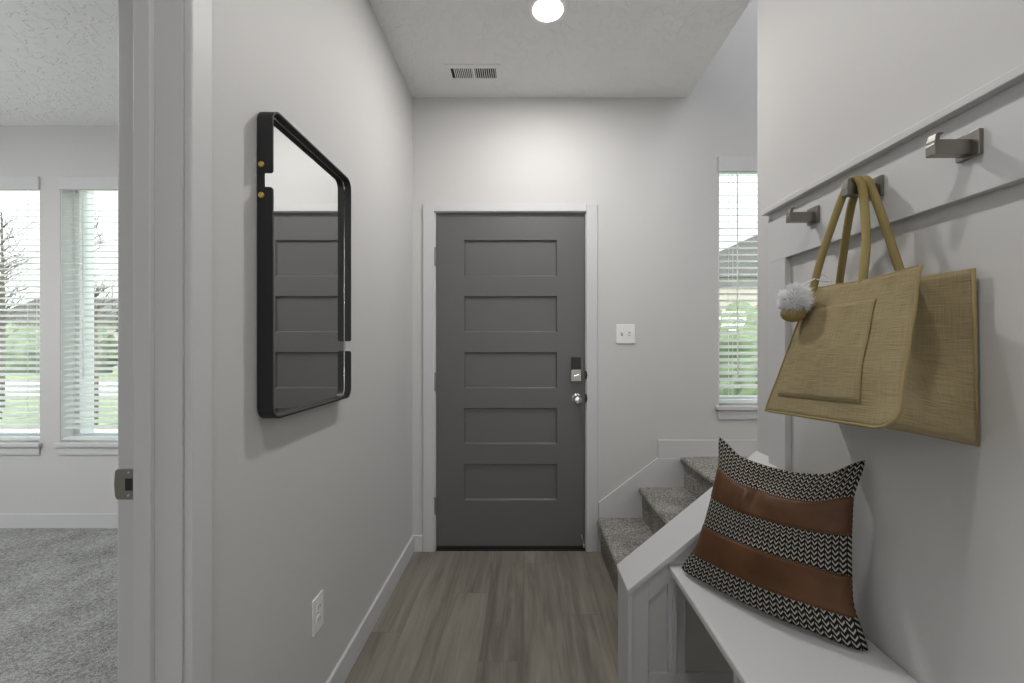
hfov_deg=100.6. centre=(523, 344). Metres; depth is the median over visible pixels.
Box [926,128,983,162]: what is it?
coat hook
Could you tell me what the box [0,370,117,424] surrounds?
lawn
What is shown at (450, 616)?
floor
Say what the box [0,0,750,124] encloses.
ceiling
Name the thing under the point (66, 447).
window
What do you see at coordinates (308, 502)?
wall
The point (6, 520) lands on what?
baseboard
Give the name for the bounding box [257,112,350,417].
wall mirror
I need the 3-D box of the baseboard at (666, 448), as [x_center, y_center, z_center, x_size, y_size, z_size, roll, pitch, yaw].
[1.481,0.634,2.579,1.338,0.118,0.013,0,0,0]
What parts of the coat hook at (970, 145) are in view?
arm, plate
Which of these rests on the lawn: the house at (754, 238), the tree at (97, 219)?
the house at (754, 238)
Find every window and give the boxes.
[0,190,42,454]
[53,190,117,454]
[715,172,756,418]
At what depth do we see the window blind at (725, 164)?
2.60 m
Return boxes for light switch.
[616,324,634,342]
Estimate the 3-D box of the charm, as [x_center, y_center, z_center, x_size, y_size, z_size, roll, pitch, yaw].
[0.708,-0.122,1.096,0.131,0.126,0.095,0,0,-30]
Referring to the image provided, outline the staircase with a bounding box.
[597,457,747,596]
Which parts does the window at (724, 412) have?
sill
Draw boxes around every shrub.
[5,323,39,372]
[37,329,117,372]
[719,302,756,383]
[719,356,756,394]
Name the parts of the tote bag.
handle, panel, handle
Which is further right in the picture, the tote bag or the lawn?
the tote bag
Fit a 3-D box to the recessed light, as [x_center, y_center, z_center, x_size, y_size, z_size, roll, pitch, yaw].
[0.107,-1.499,1.900,0.194,0.011,0.194,0,0,0]
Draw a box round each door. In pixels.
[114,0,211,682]
[423,204,597,551]
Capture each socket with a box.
[316,601,321,612]
[316,613,321,624]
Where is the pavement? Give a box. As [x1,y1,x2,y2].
[0,382,117,431]
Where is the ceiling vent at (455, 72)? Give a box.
[444,64,501,81]
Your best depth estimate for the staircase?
2.37 m
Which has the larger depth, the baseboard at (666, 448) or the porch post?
the porch post
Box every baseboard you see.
[0,514,117,527]
[326,535,413,682]
[414,535,422,551]
[658,440,756,457]
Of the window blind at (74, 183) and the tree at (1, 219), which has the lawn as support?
the tree at (1, 219)
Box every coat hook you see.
[786,205,819,225]
[841,175,883,200]
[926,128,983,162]
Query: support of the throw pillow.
on the bench
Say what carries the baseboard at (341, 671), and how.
attached to the wall at (308, 502)
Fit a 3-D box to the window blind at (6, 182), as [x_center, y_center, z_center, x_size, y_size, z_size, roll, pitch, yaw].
[-3.768,-0.247,2.942,0.913,1.807,0.087,0,0,0]
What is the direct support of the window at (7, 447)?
in the wall at (48, 482)
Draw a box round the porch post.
[87,191,93,431]
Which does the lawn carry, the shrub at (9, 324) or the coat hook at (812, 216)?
the shrub at (9, 324)
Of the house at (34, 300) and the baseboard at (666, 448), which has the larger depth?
the house at (34, 300)
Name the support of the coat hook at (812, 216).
attached to the wall at (938, 529)
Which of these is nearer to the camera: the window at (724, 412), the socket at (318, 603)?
the socket at (318, 603)
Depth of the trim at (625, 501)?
2.57 m
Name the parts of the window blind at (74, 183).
ladder cord, rail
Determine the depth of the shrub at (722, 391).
6.58 m
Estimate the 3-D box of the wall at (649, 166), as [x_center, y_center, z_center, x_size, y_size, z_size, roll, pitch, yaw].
[0.739,-1.422,2.655,3.063,5.550,0.140,0,0,0]
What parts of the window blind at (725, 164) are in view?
ladder cord, rail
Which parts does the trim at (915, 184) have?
hook rail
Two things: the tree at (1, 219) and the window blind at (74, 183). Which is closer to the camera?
the window blind at (74, 183)
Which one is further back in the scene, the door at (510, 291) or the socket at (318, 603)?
the door at (510, 291)
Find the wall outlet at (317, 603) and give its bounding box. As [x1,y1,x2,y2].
[312,589,322,637]
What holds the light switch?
attached to the wall at (649, 166)
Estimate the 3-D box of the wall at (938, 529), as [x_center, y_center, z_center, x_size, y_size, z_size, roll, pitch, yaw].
[0.933,-0.126,0.197,0.117,2.758,2.793,0,0,0]
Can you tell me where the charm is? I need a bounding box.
[775,274,830,321]
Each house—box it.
[6,299,117,366]
[719,236,756,310]
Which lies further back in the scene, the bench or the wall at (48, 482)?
the wall at (48, 482)
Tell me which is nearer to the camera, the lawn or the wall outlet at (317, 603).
the wall outlet at (317, 603)
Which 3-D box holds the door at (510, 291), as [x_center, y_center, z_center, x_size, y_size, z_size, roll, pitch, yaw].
[-0.083,0.249,2.627,1.058,2.208,0.196,0,0,0]
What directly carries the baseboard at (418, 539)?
attached to the wall at (649, 166)
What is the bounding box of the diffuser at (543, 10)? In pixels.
[533,0,562,20]
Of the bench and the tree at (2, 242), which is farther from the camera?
the tree at (2, 242)
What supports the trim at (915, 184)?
attached to the wall at (938, 529)
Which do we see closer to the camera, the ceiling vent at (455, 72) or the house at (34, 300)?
the ceiling vent at (455, 72)
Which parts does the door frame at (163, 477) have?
casing, strike plate, casing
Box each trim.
[598,458,683,551]
[761,63,1023,470]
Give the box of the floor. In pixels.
[0,528,618,682]
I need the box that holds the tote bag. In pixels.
[764,175,978,446]
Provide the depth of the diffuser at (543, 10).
1.90 m
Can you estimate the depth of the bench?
1.04 m
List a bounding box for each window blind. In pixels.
[0,176,39,439]
[58,176,117,439]
[718,157,756,402]
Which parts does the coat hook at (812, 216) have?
arm, plate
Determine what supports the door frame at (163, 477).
in the wall
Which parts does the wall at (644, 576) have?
rail, rail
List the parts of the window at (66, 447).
sill, frame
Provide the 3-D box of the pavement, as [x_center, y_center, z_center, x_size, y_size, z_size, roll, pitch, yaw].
[0.000,1.593,13.000,120.000,0.020,14.000,0,0,0]
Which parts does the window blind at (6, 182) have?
rail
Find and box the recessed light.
[526,0,569,24]
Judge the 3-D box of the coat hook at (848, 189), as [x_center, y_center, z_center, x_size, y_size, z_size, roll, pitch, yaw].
[0.815,-0.380,1.030,0.080,0.048,0.044,0,0,0]
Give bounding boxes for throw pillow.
[682,437,867,650]
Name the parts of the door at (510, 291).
casing, recessed panel, recessed panel, recessed panel, recessed panel, recessed panel, casing, knob, casing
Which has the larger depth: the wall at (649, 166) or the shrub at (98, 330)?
the shrub at (98, 330)
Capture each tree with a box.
[0,209,39,407]
[0,219,38,418]
[94,211,117,308]
[94,278,117,424]
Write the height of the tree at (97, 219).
6.132 m
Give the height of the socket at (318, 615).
0.033 m
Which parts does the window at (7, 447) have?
sill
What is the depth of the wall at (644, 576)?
1.46 m
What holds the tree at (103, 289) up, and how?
on the lawn
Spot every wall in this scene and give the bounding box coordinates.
[0,125,117,513]
[212,0,412,682]
[413,0,756,534]
[617,451,777,682]
[757,0,1023,682]
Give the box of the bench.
[669,565,918,682]
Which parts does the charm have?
cord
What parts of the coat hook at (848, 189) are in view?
arm, plate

